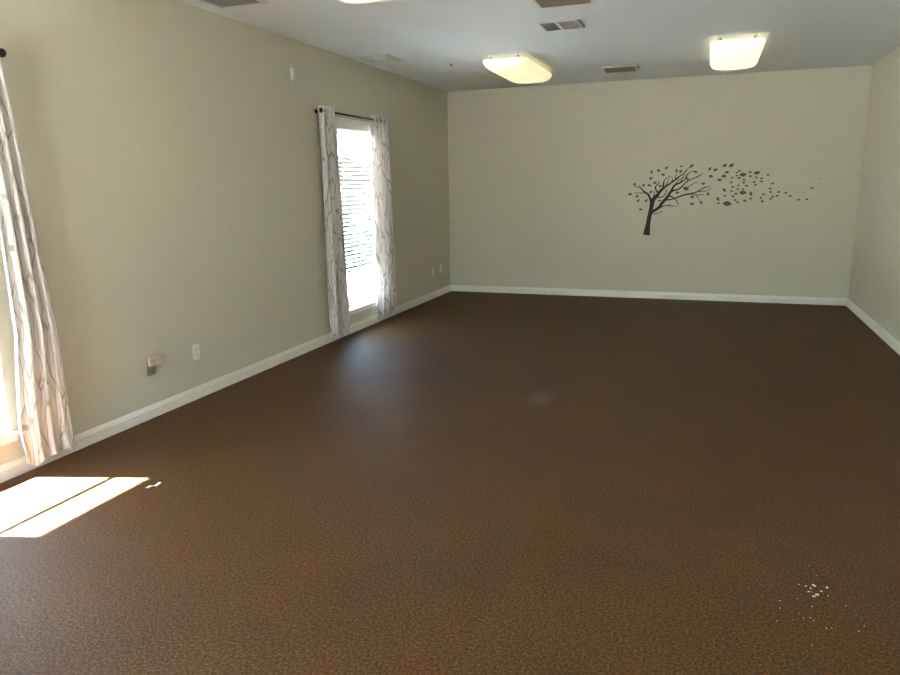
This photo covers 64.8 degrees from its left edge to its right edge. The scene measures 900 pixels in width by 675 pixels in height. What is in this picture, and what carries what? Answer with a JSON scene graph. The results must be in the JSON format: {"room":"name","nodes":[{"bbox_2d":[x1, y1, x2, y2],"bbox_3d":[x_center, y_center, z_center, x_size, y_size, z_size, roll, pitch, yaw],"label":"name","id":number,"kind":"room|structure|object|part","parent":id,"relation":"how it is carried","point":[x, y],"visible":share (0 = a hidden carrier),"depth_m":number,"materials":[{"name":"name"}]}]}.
{"room":"empty room","nodes":[
{"label":"empty room","id":0,"kind":"room"},
{"bbox_2d":[0,0,449,464],"bbox_3d":[-1.984,-0.879,4.841,0.170,2.740,11.200,3,13,19],"label":"wall","id":1,"kind":"structure","parent":0,"point":[170,151],"depth_m":4.91,"materials":[{"name":"paint"}]},
{"bbox_2d":[0,48,6,57],"bbox_3d":[-2.499,-1.276,2.899,0.107,0.045,1.443,3,13,19],"label":"curtain rod","id":2,"kind":"object","parent":1,"relation":"attached to","point":[3,53],"visible":1,"depth_m":3.52,"materials":[{"name":"metal"}]},
{"bbox_2d":[0,58,76,465],"bbox_3d":[-2.229,-0.388,3.711,0.074,2.179,0.305,3,13,19],"label":"curtain","id":3,"kind":"object","parent":2,"relation":"hanging from","point":[43,412],"visible":1,"depth_m":3.76,"materials":[{"name":"white fabric"}]},
{"bbox_2d":[0,358,19,446],"bbox_3d":[-2.567,-0.327,3.250,0.190,1.970,0.878,3,13,19],"label":"window","id":4,"kind":"structure","parent":1,"relation":"in","point":[7,436],"depth_m":3.77,"materials":[{"name":"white glass"}]},
{"bbox_3d":[-2.521,0.612,3.441,0.122,0.052,0.878,3,13,19],"label":"sill","id":5,"kind":"part","parent":4,"relation":"part of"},
{"bbox_2d":[146,359,155,375],"bbox_3d":[-1.994,0.194,4.728,0.009,0.118,0.074,3,13,19],"label":"wall outlet","id":6,"kind":"object","parent":1,"relation":"attached to","point":[150,370],"visible":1,"depth_m":4.72,"materials":[{"name":"beige plastic"}]},
{"bbox_2d":[148,354,165,366],"bbox_3d":[-1.960,0.154,4.740,0.042,0.058,0.120,3,13,19],"label":"plug adapter","id":7,"kind":"object","parent":6,"relation":"attached to","point":[159,359],"visible":1,"depth_m":4.73,"materials":[{"name":"beige plastic"}]},
{"bbox_2d":[192,343,199,360],"bbox_3d":[-1.841,0.105,5.145,0.009,0.118,0.074,3,13,19],"label":"wall outlet","id":8,"kind":"object","parent":1,"relation":"attached to","point":[195,348],"visible":1,"depth_m":5.14,"materials":[{"name":"white plastic"}]},
{"bbox_2d":[0,285,450,482],"bbox_3d":[-1.875,0.422,5.089,0.019,0.088,11.200,3,13,19],"label":"baseboard","id":9,"kind":"structure","parent":1,"relation":"attached to","point":[9,470],"depth_m":5.08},
{"bbox_2d":[290,67,293,80],"bbox_3d":[-1.355,-2.262,6.091,0.024,0.107,0.040,3,13,19],"label":"wall sensor","id":10,"kind":"object","parent":1,"relation":"attached to","point":[291,68],"visible":1,"depth_m":6.08,"materials":[{"name":"white plastic"}]},
{"bbox_2d":[315,108,384,122],"bbox_3d":[-0.972,-2.198,7.059,0.107,0.045,1.395,3,13,19],"label":"curtain rod","id":11,"kind":"object","parent":1,"relation":"attached to","point":[320,109],"visible":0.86,"depth_m":6.87,"materials":[{"name":"metal"}]},
{"bbox_2d":[318,105,350,339],"bbox_3d":[-1.103,-1.066,6.793,0.094,2.189,0.368,3,13,19],"label":"curtain","id":12,"kind":"object","parent":11,"relation":"hanging from","point":[338,300],"visible":1,"depth_m":6.75,"materials":[{"name":"white fabric"}]},
{"bbox_2d":[369,115,396,319],"bbox_3d":[-0.734,-1.292,7.804,0.092,2.184,0.460,4,13,24],"label":"curtain","id":13,"kind":"object","parent":11,"relation":"hanging from","point":[379,134],"visible":1,"depth_m":7.76,"materials":[{"name":"white fabric"}]},
{"bbox_2d":[336,117,376,314],"bbox_3d":[-1.019,-1.262,7.470,0.190,1.970,0.880,3,13,19],"label":"window","id":14,"kind":"structure","parent":1,"relation":"in","point":[361,303],"depth_m":7.77,"materials":[{"name":"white glass"}]},
{"bbox_3d":[-1.080,-1.855,7.361,0.014,0.532,0.760,3,13,19],"label":"sash","id":15,"kind":"part","parent":14,"relation":"part of","materials":[{"name":"white glass"}]},
{"bbox_2d":[337,119,373,272],"bbox_3d":[-0.995,-1.464,7.417,0.074,1.528,0.780,3,13,19],"label":"window blind","id":16,"kind":"object","parent":14,"relation":"attached to","point":[358,169],"visible":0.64,"depth_m":7.46,"materials":[{"name":"white plastic"}]},
{"bbox_3d":[-1.091,-1.390,7.179,0.056,1.475,0.002,3,13,19],"label":"ladder cord","id":17,"kind":"part","parent":16,"relation":"part of","materials":[{"name":"white"}]},
{"bbox_3d":[-0.990,-0.727,7.578,0.024,0.020,0.780,3,13,19],"label":"rail","id":18,"kind":"part","parent":16,"relation":"part of","materials":[{"name":"white plastic"}]},
{"bbox_3d":[-0.912,-1.498,7.667,0.056,1.475,0.002,3,13,19],"label":"ladder cord","id":19,"kind":"part","parent":16,"relation":"part of","materials":[{"name":"white"}]},
{"bbox_3d":[-1.066,-0.986,7.548,0.014,1.248,0.760,3,13,19],"label":"sash","id":20,"kind":"part","parent":14,"relation":"part of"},
{"bbox_3d":[-0.972,-0.323,7.661,0.122,0.052,0.880,3,13,19],"label":"sill","id":21,"kind":"part","parent":14,"relation":"part of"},
{"bbox_2d":[0,291,899,674],"bbox_3d":[0.501,0.668,4.271,5.404,0.120,11.500,3,13,19],"label":"floor","id":22,"kind":"structure","parent":0,"point":[452,482],"depth_m":3.35,"materials":[{"name":"brown carpet"}]},
{"bbox_2d":[776,565,864,645],"bbox_3d":[1.319,0.961,2.561,0.281,0.004,0.572,3,13,19],"label":"crumbs","id":23,"kind":"object","parent":22,"relation":"on","point":[809,565],"visible":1,"depth_m":2.62,"materials":[{"name":"paper"}]},
{"bbox_2d":[178,0,899,90],"bbox_3d":[0.457,-2.127,3.668,5.404,0.120,11.500,3,13,19],"label":"ceiling","id":24,"kind":"structure","parent":0,"point":[664,38],"depth_m":6.01,"materials":[{"name":"paint"}]},
{"bbox_2d":[198,0,267,8],"bbox_3d":[-1.493,-2.255,4.718,0.380,0.017,0.425,3,13,19],"label":"ceiling vent","id":25,"kind":"object","parent":24,"relation":"in","point":[222,4],"visible":1,"depth_m":4.83,"materials":[{"name":"white metal"}]},
{"bbox_3d":[-1.493,-2.255,4.718,0.320,0.017,0.360,3,13,19],"label":"louver panel","id":26,"kind":"part","parent":25,"relation":"part of","materials":[{"name":"beige metal"}]},
{"bbox_2d":[339,0,385,2],"bbox_3d":[-0.665,-2.017,3.854,0.458,0.139,1.278,3,13,19],"label":"ceiling light","id":27,"kind":"object","parent":24,"relation":"attached to","point":[345,1],"visible":1,"depth_m":4.34,"materials":[{"name":"white plastic"}]},
{"bbox_2d":[357,54,403,62],"bbox_3d":[-0.692,-2.777,7.074,0.340,0.012,0.370,3,13,19],"label":"ceiling vent","id":28,"kind":"object","parent":24,"relation":"in","point":[384,58],"visible":1,"depth_m":7.04,"materials":[{"name":"metal"}]},
{"bbox_3d":[-0.692,-2.776,7.074,0.130,0.010,0.150,3,13,19],"label":"damper plate","id":29,"kind":"part","parent":28,"relation":"part of","materials":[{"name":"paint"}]},
{"bbox_3d":[-0.692,-2.777,7.074,0.250,0.012,0.280,3,13,19],"label":"frame","id":30,"kind":"part","parent":28,"relation":"part of","materials":[{"name":"white metal"}]},
{"bbox_2d":[483,53,551,83],"bbox_3d":[0.736,-2.829,7.512,0.458,0.139,1.278,3,13,19],"label":"ceiling light","id":31,"kind":"object","parent":24,"relation":"attached to","point":[516,67],"visible":1,"depth_m":7.08,"materials":[{"name":"white plastic"}]},
{"bbox_2d":[537,19,584,31],"bbox_3d":[0.897,-2.501,5.690,0.333,0.016,0.345,3,13,19],"label":"ceiling vent","id":32,"kind":"object","parent":24,"relation":"in","point":[567,24],"visible":1,"depth_m":5.66,"materials":[{"name":"white metal"}]},
{"bbox_3d":[0.810,-2.508,5.720,0.125,0.012,0.317,3,13,19],"label":"louver panel","id":33,"kind":"part","parent":32,"relation":"part of","materials":[{"name":"grey metal"}]},
{"bbox_3d":[0.948,-2.500,5.671,0.128,0.012,0.317,3,13,19],"label":"louver panel","id":34,"kind":"part","parent":32,"relation":"part of","materials":[{"name":"grey metal"}]},
{"bbox_2d":[532,0,595,7],"bbox_3d":[0.725,-2.295,4.740,0.405,0.031,0.600,3,13,19],"label":"ceiling vent","id":35,"kind":"object","parent":24,"relation":"in","point":[540,3],"visible":1,"depth_m":4.93,"materials":[{"name":"beige metal"}]},
{"bbox_2d":[601,64,639,72],"bbox_3d":[1.894,-2.977,7.870,0.395,0.035,0.280,3,13,19],"label":"ceiling vent","id":36,"kind":"object","parent":24,"relation":"in","point":[623,68],"visible":1,"depth_m":7.81,"materials":[{"name":"beige metal"}]},
{"bbox_3d":[1.887,-2.974,7.873,0.320,0.028,0.213,3,13,19],"label":"louver panel","id":37,"kind":"part","parent":36,"relation":"part of","materials":[{"name":"metal"}]},
{"bbox_2d":[710,33,765,69],"bbox_3d":[2.723,-2.699,6.768,0.458,0.139,1.278,3,13,19],"label":"ceiling light","id":38,"kind":"object","parent":24,"relation":"attached to","point":[735,52],"visible":1,"depth_m":6.30,"materials":[{"name":"white plastic"}]},
{"bbox_2d":[447,65,871,297],"bbox_3d":[2.393,-1.885,9.185,5.404,2.740,0.150,3,13,19],"label":"wall","id":39,"kind":"structure","parent":0,"point":[541,178],"depth_m":8.98,"materials":[{"name":"paint"}]},
{"bbox_2d":[451,285,846,305],"bbox_3d":[2.395,-0.572,9.384,5.084,0.088,0.019,3,13,19],"label":"baseboard","id":40,"kind":"structure","parent":39,"relation":"attached to","point":[467,288],"depth_m":9.27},
{"bbox_2d":[628,164,820,234],"bbox_3d":[3.347,-1.704,8.793,2.231,0.884,0.001,3,13,19],"label":"wall decal","id":41,"kind":"object","parent":39,"relation":"attached to","point":[652,201],"visible":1,"depth_m":8.92,"materials":[{"name":"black vinyl"}]},
{"bbox_2d":[848,46,899,341],"bbox_3d":[2.952,-0.580,3.095,0.150,2.740,11.200,3,13,19],"label":"wall","id":42,"kind":"structure","parent":0,"point":[874,286],"depth_m":7.23,"materials":[{"name":"paint"}]},
{"bbox_2d":[846,298,899,354],"bbox_3d":[2.893,0.711,3.403,0.019,0.088,11.200,3,13,19],"label":"baseboard","id":43,"kind":"structure","parent":42,"relation":"attached to","point":[883,334],"depth_m":7.04,"materials":[{"name":"white wood"}]},
{"label":"outside","id":44,"kind":"structure","parent":0,"visible":0},
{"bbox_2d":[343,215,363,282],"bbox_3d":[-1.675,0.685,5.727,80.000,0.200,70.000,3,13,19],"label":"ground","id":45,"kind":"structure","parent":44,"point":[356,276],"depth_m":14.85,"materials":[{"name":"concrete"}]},
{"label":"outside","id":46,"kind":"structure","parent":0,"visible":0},
{"bbox_2d":[348,283,364,299],"bbox_3d":[-3.904,-0.312,10.023,6.830,0.025,7.200,3,13,19],"label":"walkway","id":47,"kind":"structure","parent":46,"point":[355,290],"depth_m":12.06,"materials":[{"name":"white concrete"}]}
]}

